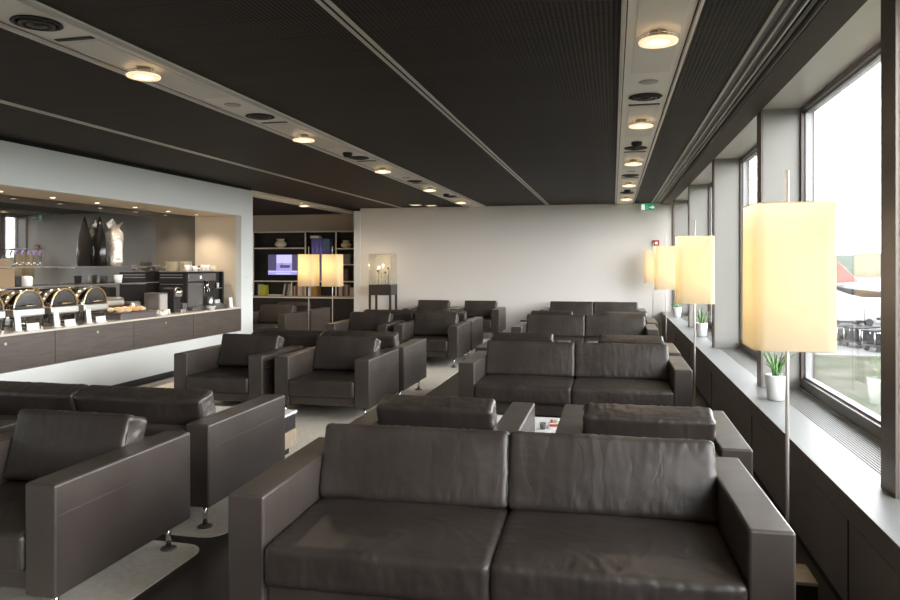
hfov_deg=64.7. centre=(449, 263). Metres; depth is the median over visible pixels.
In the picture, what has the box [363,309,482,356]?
leather sofa
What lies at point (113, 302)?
dome
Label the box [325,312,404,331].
leather armchair
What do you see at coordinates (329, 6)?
trim
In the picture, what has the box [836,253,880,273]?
hills
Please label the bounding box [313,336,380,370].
cushion
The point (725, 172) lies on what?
wall pillar
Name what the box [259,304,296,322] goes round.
cushion
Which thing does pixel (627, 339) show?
cushion
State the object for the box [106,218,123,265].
sculpture
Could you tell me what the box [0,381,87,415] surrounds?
cushion
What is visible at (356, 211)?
wall pier
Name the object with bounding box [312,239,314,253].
folder
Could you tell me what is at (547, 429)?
coffee table
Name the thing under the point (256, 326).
seat cushion
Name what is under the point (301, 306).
cushion
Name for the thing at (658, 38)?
ceiling light
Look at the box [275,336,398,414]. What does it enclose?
leather armchair
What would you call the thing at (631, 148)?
air vent
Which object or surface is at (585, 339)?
seat cushion
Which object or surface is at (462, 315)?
cushion
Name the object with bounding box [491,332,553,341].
cushion
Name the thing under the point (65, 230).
wall
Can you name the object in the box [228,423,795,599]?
leather sofa
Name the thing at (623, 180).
cover plate
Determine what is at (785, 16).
trim
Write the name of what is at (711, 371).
trim
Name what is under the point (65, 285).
glass shelf
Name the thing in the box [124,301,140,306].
toaster
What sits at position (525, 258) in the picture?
wall
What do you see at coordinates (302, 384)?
seat cushion
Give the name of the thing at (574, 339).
seat cushion
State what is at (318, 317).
leather armchair
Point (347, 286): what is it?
book
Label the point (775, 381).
potted plant
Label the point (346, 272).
box
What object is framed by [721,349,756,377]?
trim
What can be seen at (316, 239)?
folder
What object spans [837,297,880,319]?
truck
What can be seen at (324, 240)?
folder
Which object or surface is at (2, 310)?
chafing dish
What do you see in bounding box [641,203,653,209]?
exit sign
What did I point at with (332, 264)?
floor lamp
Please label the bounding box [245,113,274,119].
air vent
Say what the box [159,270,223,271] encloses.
tray
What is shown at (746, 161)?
window
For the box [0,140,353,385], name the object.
wall
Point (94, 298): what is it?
chafing dish
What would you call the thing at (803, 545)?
trim
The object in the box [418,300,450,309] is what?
cushion
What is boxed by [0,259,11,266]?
kraft box
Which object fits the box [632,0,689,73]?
cover plate
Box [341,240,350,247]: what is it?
round vase
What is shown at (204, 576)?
floor
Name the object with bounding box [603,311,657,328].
leather armchair
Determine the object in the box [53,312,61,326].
table sign
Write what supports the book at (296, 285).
on the bookcase at (299, 242)
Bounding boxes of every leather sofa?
[0,381,284,528]
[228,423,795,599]
[251,329,425,394]
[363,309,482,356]
[458,340,692,416]
[511,314,658,342]
[540,301,646,315]
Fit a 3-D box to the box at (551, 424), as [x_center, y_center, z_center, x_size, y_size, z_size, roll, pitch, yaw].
[0.777,1.177,5.239,0.100,0.054,0.061,0,0,4]
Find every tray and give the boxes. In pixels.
[92,310,157,319]
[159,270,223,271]
[175,309,185,312]
[188,304,226,310]
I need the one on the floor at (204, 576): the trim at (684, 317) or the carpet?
the carpet
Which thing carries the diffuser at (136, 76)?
attached to the ceiling light at (142, 73)
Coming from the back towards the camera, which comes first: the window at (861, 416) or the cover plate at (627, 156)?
the cover plate at (627, 156)
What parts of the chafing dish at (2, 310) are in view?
leg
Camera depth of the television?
18.30 m
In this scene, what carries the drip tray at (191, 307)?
on the espresso machine
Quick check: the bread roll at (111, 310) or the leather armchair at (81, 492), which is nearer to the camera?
the leather armchair at (81, 492)
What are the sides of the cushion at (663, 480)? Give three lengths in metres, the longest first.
0.928 x 0.364 x 0.192 m
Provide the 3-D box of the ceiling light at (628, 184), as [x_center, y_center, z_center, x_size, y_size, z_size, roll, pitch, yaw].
[2.774,-1.234,11.008,0.214,0.068,0.214,0,0,13]
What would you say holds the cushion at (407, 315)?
on the leather sofa at (407, 315)
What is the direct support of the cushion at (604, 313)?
on the leather armchair at (647, 320)
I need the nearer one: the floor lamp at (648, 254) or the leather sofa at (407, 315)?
the leather sofa at (407, 315)
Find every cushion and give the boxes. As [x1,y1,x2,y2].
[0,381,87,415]
[0,480,27,572]
[3,409,146,481]
[74,385,215,424]
[187,367,247,393]
[218,334,284,366]
[251,329,324,346]
[253,323,277,330]
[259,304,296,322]
[264,497,509,599]
[278,302,310,310]
[288,370,354,398]
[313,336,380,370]
[319,423,509,508]
[322,330,398,348]
[349,312,392,330]
[363,309,413,320]
[376,394,496,429]
[403,336,447,351]
[413,310,466,321]
[414,313,458,335]
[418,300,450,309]
[464,300,497,317]
[467,317,490,328]
[474,374,574,405]
[486,340,574,377]
[490,509,747,599]
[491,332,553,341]
[508,431,716,522]
[526,314,584,337]
[531,310,572,314]
[550,301,592,315]
[553,336,584,342]
[571,378,673,405]
[575,342,668,380]
[582,402,715,443]
[583,337,598,342]
[585,315,644,337]
[593,302,637,314]
[598,334,663,343]
[603,311,646,323]
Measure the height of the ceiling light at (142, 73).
0.068 m
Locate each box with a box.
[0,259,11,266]
[0,268,14,287]
[343,254,351,263]
[343,269,349,280]
[548,419,558,427]
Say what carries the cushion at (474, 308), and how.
on the leather armchair at (494, 317)
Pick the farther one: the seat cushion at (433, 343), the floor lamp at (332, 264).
the floor lamp at (332, 264)
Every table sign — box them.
[13,315,21,331]
[25,322,40,330]
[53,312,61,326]
[64,319,75,325]
[85,309,91,323]
[94,316,107,322]
[228,297,232,307]
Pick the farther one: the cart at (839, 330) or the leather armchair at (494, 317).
the cart at (839, 330)
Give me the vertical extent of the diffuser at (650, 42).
0.018 m
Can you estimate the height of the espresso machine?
0.600 m
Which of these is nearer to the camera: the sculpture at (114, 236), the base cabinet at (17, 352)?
the base cabinet at (17, 352)
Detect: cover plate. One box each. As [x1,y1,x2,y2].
[64,40,228,98]
[266,123,345,148]
[360,161,407,175]
[415,183,446,192]
[450,198,473,203]
[619,194,632,200]
[620,178,637,187]
[622,152,645,168]
[625,105,658,136]
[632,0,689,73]
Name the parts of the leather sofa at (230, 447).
backrest, leg, foot plate, armrest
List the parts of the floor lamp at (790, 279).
lamp shade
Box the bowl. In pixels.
[206,306,215,309]
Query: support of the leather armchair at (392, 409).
on the floor at (204, 576)
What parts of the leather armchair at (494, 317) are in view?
armrest, seat, armrest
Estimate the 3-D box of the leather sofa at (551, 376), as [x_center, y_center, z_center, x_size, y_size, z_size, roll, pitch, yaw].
[1.208,1.166,6.913,2.106,0.768,1.003,0,0,13]
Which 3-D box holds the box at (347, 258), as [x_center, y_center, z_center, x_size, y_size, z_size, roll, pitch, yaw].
[-2.622,-0.126,17.962,0.250,0.248,0.160,0,0,13]
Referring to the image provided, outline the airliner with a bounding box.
[836,260,880,297]
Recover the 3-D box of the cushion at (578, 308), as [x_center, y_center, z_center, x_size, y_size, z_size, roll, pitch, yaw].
[2.558,0.973,14.926,0.908,0.364,0.192,0,-17,13]
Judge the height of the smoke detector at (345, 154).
0.055 m
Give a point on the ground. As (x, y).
(857, 378)
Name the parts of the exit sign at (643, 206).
panel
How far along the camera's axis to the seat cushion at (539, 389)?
6.58 m
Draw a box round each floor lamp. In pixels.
[298,247,319,329]
[321,247,342,321]
[644,250,653,282]
[654,235,674,342]
[675,220,714,407]
[742,170,837,599]
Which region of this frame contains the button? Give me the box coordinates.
[653,240,658,245]
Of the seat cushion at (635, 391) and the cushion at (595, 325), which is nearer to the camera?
the seat cushion at (635, 391)
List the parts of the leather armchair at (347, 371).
armrest, seat, armrest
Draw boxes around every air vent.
[9,15,63,31]
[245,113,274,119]
[349,156,368,159]
[407,180,422,182]
[621,174,638,176]
[624,146,646,150]
[629,93,662,100]
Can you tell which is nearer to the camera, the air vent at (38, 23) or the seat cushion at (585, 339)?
the air vent at (38, 23)
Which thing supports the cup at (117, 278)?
on the glass shelf at (65, 285)
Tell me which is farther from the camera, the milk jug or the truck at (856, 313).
the truck at (856, 313)
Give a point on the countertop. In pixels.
(46, 327)
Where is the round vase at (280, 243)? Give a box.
[275,239,286,247]
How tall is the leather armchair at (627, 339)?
0.768 m
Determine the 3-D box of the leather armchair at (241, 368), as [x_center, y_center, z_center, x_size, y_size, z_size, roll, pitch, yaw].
[-2.259,1.160,7.679,1.006,0.768,1.003,0,0,13]
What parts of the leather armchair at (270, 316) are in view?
armrest, armrest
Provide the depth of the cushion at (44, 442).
3.69 m
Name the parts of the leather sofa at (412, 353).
armrest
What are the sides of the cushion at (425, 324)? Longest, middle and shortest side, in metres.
0.705 x 0.378 x 0.192 m
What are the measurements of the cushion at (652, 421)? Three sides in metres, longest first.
0.705 x 0.378 x 0.192 m
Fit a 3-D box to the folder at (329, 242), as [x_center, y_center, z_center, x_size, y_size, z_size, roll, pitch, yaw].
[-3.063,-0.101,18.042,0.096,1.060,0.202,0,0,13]
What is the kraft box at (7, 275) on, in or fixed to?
on the glass shelf at (65, 285)
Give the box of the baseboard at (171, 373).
[112,371,173,385]
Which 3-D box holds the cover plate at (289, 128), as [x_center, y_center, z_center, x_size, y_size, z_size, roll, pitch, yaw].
[-1.398,-1.266,7.093,0.240,0.004,1.400,0,0,13]
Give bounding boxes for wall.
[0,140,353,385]
[0,194,194,324]
[360,203,672,335]
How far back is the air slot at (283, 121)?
6.34 m
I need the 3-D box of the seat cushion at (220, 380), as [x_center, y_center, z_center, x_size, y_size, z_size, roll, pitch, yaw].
[-2.286,1.226,7.558,0.702,0.191,0.757,0,0,13]
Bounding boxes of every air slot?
[54,36,94,41]
[262,121,287,123]
[628,103,659,105]
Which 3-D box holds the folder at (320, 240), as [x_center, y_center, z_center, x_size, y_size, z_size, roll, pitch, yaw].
[-3.248,-0.106,18.084,0.096,1.070,0.202,0,0,13]
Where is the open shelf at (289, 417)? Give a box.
[285,413,294,432]
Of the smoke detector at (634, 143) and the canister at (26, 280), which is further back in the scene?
the canister at (26, 280)
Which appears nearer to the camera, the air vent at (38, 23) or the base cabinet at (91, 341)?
the air vent at (38, 23)
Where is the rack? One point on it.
(9, 248)
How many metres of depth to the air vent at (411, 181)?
10.77 m
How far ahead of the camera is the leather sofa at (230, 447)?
4.40 m
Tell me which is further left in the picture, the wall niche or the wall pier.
the wall niche
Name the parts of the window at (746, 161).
pane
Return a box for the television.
[267,253,298,280]
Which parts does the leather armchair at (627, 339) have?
armrest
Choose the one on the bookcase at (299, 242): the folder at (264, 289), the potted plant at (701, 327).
the folder at (264, 289)
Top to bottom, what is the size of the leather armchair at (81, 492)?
0.768 m
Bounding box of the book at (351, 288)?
[350,287,353,295]
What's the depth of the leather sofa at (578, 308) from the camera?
14.75 m
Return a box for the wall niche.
[0,186,235,306]
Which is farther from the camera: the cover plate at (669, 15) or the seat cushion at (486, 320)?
the seat cushion at (486, 320)
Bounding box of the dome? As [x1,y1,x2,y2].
[77,297,123,317]
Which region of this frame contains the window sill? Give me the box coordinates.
[661,312,899,599]
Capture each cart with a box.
[837,324,862,345]
[843,326,880,347]
[862,329,880,352]
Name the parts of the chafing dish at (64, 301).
frame, leg, roll lid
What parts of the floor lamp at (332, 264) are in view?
lamp shade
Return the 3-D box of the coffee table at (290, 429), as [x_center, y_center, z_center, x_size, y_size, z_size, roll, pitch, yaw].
[-1.903,1.371,5.700,1.200,0.345,0.560,0,0,13]
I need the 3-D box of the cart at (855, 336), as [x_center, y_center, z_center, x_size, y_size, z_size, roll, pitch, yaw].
[34.813,6.160,60.000,2.800,1.700,1.560,0,0,-27]
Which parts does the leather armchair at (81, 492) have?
armrest, seat, leg, foot plate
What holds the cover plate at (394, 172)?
attached to the ceiling
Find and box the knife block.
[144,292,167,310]
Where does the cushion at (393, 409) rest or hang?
on the leather armchair at (392, 409)
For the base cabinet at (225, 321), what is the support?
attached to the wall at (21, 166)
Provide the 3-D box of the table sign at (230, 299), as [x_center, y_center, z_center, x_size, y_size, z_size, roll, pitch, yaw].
[-3.556,0.625,11.549,0.060,0.159,0.100,0,0,13]
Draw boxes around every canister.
[15,275,21,286]
[22,276,32,285]
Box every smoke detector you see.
[343,152,351,157]
[631,141,641,146]
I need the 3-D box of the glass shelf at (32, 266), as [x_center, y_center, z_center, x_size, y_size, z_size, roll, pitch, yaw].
[-4.979,0.041,8.017,0.304,0.023,5.000,0,0,13]
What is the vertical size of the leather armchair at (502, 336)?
0.768 m
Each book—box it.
[295,284,297,295]
[316,286,320,295]
[346,285,349,295]
[350,287,353,295]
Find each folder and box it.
[260,285,268,294]
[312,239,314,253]
[315,238,320,253]
[319,239,322,280]
[323,239,325,253]
[326,239,332,253]
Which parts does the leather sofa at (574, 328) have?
armrest, armrest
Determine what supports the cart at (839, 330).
on the apron
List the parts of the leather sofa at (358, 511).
armrest, seat, armrest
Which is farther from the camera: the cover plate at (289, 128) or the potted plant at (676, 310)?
the potted plant at (676, 310)
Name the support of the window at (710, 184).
in the window sill
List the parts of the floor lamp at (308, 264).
lamp shade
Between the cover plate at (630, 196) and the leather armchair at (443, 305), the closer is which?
the cover plate at (630, 196)
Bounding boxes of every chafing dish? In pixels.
[0,289,44,330]
[0,298,4,332]
[25,287,78,326]
[59,286,107,322]
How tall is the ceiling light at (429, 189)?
0.068 m
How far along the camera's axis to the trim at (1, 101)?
7.43 m
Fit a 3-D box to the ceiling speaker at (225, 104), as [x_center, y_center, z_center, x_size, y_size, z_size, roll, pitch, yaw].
[-1.730,-1.265,5.650,0.136,0.006,0.136,0,0,13]
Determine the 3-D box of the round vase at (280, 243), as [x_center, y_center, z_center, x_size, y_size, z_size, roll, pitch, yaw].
[-4.382,-0.535,18.366,0.315,0.226,0.315,0,0,13]
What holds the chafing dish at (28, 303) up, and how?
on the countertop
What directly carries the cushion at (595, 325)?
on the leather sofa at (574, 328)
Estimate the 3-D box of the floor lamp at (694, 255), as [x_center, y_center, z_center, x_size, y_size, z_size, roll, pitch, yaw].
[2.430,0.557,7.055,0.356,1.985,0.356,0,0,13]
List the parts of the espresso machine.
door, control panel, spout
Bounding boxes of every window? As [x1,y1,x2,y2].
[709,182,711,328]
[740,145,756,358]
[800,41,880,440]
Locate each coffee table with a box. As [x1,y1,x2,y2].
[215,406,296,454]
[497,415,559,432]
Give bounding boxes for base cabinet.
[0,331,54,372]
[55,321,133,362]
[134,314,192,348]
[193,309,240,338]
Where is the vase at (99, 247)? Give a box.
[92,217,107,265]
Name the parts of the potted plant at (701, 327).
pot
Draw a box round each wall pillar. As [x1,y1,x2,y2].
[673,200,687,314]
[688,184,708,327]
[712,158,739,347]
[757,108,799,388]
[881,0,899,498]
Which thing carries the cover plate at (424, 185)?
attached to the ceiling
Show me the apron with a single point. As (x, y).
(853, 349)
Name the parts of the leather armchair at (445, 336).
armrest, seat, armrest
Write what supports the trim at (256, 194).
attached to the wall at (21, 166)
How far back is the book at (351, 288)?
17.85 m
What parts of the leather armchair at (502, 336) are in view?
armrest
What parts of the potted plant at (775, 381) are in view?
pot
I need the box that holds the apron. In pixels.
[815,278,880,356]
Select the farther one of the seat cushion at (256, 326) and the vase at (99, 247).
the seat cushion at (256, 326)
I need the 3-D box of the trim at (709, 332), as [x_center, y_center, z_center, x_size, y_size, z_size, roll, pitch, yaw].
[3.638,1.016,9.869,0.225,0.028,2.611,0,0,13]
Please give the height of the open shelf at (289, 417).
0.125 m
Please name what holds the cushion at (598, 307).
on the leather sofa at (578, 308)
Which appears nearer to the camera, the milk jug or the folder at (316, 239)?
the milk jug
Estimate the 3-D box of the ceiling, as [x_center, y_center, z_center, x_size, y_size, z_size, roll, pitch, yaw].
[-3.105,-1.330,6.407,10.480,0.100,23.300,0,0,13]
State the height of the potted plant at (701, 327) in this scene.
0.410 m
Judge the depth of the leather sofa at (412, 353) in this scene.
8.26 m
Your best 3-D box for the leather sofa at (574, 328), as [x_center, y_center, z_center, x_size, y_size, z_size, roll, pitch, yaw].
[2.036,1.166,10.745,2.106,0.768,1.003,0,0,13]
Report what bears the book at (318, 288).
on the bookcase at (299, 242)
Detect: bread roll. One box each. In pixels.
[107,308,115,312]
[115,308,124,312]
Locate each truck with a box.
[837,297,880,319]
[837,302,875,325]
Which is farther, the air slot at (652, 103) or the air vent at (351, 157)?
the air vent at (351, 157)
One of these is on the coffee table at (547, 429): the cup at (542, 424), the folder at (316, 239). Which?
the cup at (542, 424)
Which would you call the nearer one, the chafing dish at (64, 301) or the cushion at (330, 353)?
the cushion at (330, 353)
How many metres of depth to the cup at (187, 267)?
10.80 m
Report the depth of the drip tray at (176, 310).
10.24 m
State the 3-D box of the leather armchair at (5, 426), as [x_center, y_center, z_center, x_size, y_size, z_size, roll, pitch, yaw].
[-3.130,1.160,3.795,1.006,0.768,1.003,0,0,13]
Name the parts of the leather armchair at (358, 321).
armrest, armrest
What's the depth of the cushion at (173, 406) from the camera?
4.37 m
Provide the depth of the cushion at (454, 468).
3.35 m
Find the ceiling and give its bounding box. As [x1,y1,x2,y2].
[0,0,777,214]
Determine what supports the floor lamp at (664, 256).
on the floor at (204, 576)
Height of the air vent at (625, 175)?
0.026 m
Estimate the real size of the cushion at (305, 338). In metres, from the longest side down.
0.910 x 0.364 x 0.192 m
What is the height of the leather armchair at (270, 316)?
0.768 m
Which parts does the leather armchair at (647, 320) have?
armrest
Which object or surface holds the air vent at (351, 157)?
attached to the ceiling
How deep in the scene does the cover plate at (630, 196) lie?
13.29 m
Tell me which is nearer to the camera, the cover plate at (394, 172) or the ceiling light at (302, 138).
the ceiling light at (302, 138)
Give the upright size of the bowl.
0.055 m
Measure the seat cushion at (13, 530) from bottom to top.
0.191 m
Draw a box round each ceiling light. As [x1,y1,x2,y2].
[125,65,161,81]
[292,133,314,142]
[375,167,390,173]
[423,187,435,191]
[621,197,631,200]
[622,182,635,186]
[624,159,641,165]
[628,118,653,128]
[638,27,678,48]
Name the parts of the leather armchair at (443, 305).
armrest, armrest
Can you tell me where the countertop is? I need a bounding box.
[0,307,241,336]
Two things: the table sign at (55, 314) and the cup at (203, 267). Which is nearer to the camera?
the table sign at (55, 314)
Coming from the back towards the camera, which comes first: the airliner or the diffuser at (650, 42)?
the airliner
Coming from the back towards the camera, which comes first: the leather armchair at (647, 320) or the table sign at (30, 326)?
the leather armchair at (647, 320)
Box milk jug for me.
[206,297,212,304]
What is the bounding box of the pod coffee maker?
[163,287,186,312]
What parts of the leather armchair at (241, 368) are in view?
armrest, seat, armrest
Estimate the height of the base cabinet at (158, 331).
0.361 m
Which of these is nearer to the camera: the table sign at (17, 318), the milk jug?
the table sign at (17, 318)
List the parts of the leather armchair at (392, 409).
armrest, armrest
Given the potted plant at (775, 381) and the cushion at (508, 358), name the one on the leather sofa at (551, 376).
the cushion at (508, 358)
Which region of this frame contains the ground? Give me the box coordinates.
[815,274,880,415]
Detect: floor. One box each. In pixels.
[132,340,836,599]
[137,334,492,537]
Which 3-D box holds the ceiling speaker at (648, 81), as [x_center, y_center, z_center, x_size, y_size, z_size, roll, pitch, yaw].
[1.380,-1.265,4.936,0.136,0.006,0.136,0,0,13]
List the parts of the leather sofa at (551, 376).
armrest, seat, armrest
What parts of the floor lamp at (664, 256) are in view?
lamp shade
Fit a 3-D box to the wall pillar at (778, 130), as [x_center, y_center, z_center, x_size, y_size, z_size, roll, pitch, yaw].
[2.692,-0.125,5.802,0.310,2.250,0.175,0,0,13]
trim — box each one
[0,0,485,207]
[0,100,401,207]
[0,136,250,190]
[251,190,353,214]
[315,0,548,204]
[615,0,704,204]
[651,0,817,203]
[661,0,867,204]
[662,336,841,599]
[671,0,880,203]
[680,315,687,322]
[695,328,711,341]
[711,371,848,599]
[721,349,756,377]
[789,389,880,476]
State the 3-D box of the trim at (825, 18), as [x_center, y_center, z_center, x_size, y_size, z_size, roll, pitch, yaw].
[2.112,-1.275,4.386,0.185,0.070,21.495,0,0,13]
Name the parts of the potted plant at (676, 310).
pot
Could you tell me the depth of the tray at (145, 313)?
9.08 m
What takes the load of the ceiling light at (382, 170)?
attached to the ceiling
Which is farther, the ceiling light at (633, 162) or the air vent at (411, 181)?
the air vent at (411, 181)
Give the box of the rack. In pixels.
[9,248,44,265]
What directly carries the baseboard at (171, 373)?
attached to the wall at (21, 166)
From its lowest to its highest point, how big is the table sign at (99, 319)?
0.075 m
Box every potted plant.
[672,303,684,316]
[693,307,709,336]
[761,351,795,400]
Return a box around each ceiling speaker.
[224,103,241,106]
[638,79,658,84]
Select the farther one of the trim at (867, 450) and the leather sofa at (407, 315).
the leather sofa at (407, 315)
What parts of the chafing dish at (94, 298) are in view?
frame, leg, roll lid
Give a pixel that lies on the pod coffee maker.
(174, 294)
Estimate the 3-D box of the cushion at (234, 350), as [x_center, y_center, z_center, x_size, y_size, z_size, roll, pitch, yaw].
[-2.211,0.973,7.894,0.705,0.378,0.192,0,-17,13]
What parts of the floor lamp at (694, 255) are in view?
lamp shade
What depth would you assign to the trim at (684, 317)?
13.30 m
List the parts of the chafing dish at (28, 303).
roll lid, frame, leg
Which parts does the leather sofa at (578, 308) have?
armrest, armrest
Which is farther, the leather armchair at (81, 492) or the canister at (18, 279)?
the canister at (18, 279)
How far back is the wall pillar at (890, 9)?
3.06 m
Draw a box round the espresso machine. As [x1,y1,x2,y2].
[159,270,246,310]
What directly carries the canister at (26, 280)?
on the glass shelf at (65, 285)
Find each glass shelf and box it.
[0,266,158,267]
[0,282,158,288]
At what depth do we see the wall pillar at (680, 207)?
13.96 m
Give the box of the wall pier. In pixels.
[354,209,359,311]
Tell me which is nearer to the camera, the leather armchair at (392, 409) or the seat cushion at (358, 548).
the seat cushion at (358, 548)
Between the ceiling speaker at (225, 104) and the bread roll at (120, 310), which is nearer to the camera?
the ceiling speaker at (225, 104)
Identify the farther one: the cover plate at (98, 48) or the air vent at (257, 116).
the air vent at (257, 116)
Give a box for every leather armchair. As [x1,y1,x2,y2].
[0,409,189,599]
[0,421,15,432]
[174,334,302,401]
[253,304,307,330]
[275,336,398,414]
[278,302,329,329]
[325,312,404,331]
[351,394,534,432]
[393,313,470,367]
[402,300,458,310]
[451,300,505,332]
[475,332,570,351]
[520,310,572,321]
[555,402,752,476]
[586,334,680,355]
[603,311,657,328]
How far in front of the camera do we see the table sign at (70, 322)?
8.09 m
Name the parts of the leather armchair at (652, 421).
armrest, armrest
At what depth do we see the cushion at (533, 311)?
11.84 m
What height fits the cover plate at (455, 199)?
0.004 m
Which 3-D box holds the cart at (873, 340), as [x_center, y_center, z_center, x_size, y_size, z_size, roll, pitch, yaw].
[34.838,6.160,57.000,2.800,1.700,1.560,0,0,-7]
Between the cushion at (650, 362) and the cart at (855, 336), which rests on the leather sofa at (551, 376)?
the cushion at (650, 362)
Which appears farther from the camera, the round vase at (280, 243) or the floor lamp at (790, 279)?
the round vase at (280, 243)
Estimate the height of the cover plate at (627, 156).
0.004 m
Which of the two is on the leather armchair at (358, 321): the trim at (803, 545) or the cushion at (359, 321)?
the cushion at (359, 321)
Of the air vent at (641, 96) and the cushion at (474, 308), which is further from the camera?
the cushion at (474, 308)
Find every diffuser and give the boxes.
[135,75,152,78]
[648,40,668,44]
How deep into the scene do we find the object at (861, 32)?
4.59 m
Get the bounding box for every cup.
[100,276,107,282]
[113,275,122,282]
[184,265,189,270]
[201,265,205,270]
[539,422,545,429]
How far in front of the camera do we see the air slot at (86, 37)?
3.99 m
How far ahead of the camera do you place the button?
14.87 m
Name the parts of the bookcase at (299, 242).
shelf, shelf, shelf, panel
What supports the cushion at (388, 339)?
on the leather sofa at (412, 353)
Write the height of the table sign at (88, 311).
0.169 m
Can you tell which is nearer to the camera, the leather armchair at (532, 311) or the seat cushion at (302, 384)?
the seat cushion at (302, 384)
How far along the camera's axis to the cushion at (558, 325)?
10.97 m
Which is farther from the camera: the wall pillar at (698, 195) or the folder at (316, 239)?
the folder at (316, 239)
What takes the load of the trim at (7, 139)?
attached to the wall at (21, 166)
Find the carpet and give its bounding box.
[0,540,198,599]
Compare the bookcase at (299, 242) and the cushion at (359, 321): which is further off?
the bookcase at (299, 242)
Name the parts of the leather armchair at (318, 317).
armrest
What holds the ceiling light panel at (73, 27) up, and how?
attached to the ceiling
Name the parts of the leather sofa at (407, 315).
armrest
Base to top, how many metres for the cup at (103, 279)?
0.100 m
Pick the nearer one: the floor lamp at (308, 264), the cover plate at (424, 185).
the cover plate at (424, 185)
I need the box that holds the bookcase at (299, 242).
[253,230,353,322]
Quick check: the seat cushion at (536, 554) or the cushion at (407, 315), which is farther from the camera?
the cushion at (407, 315)

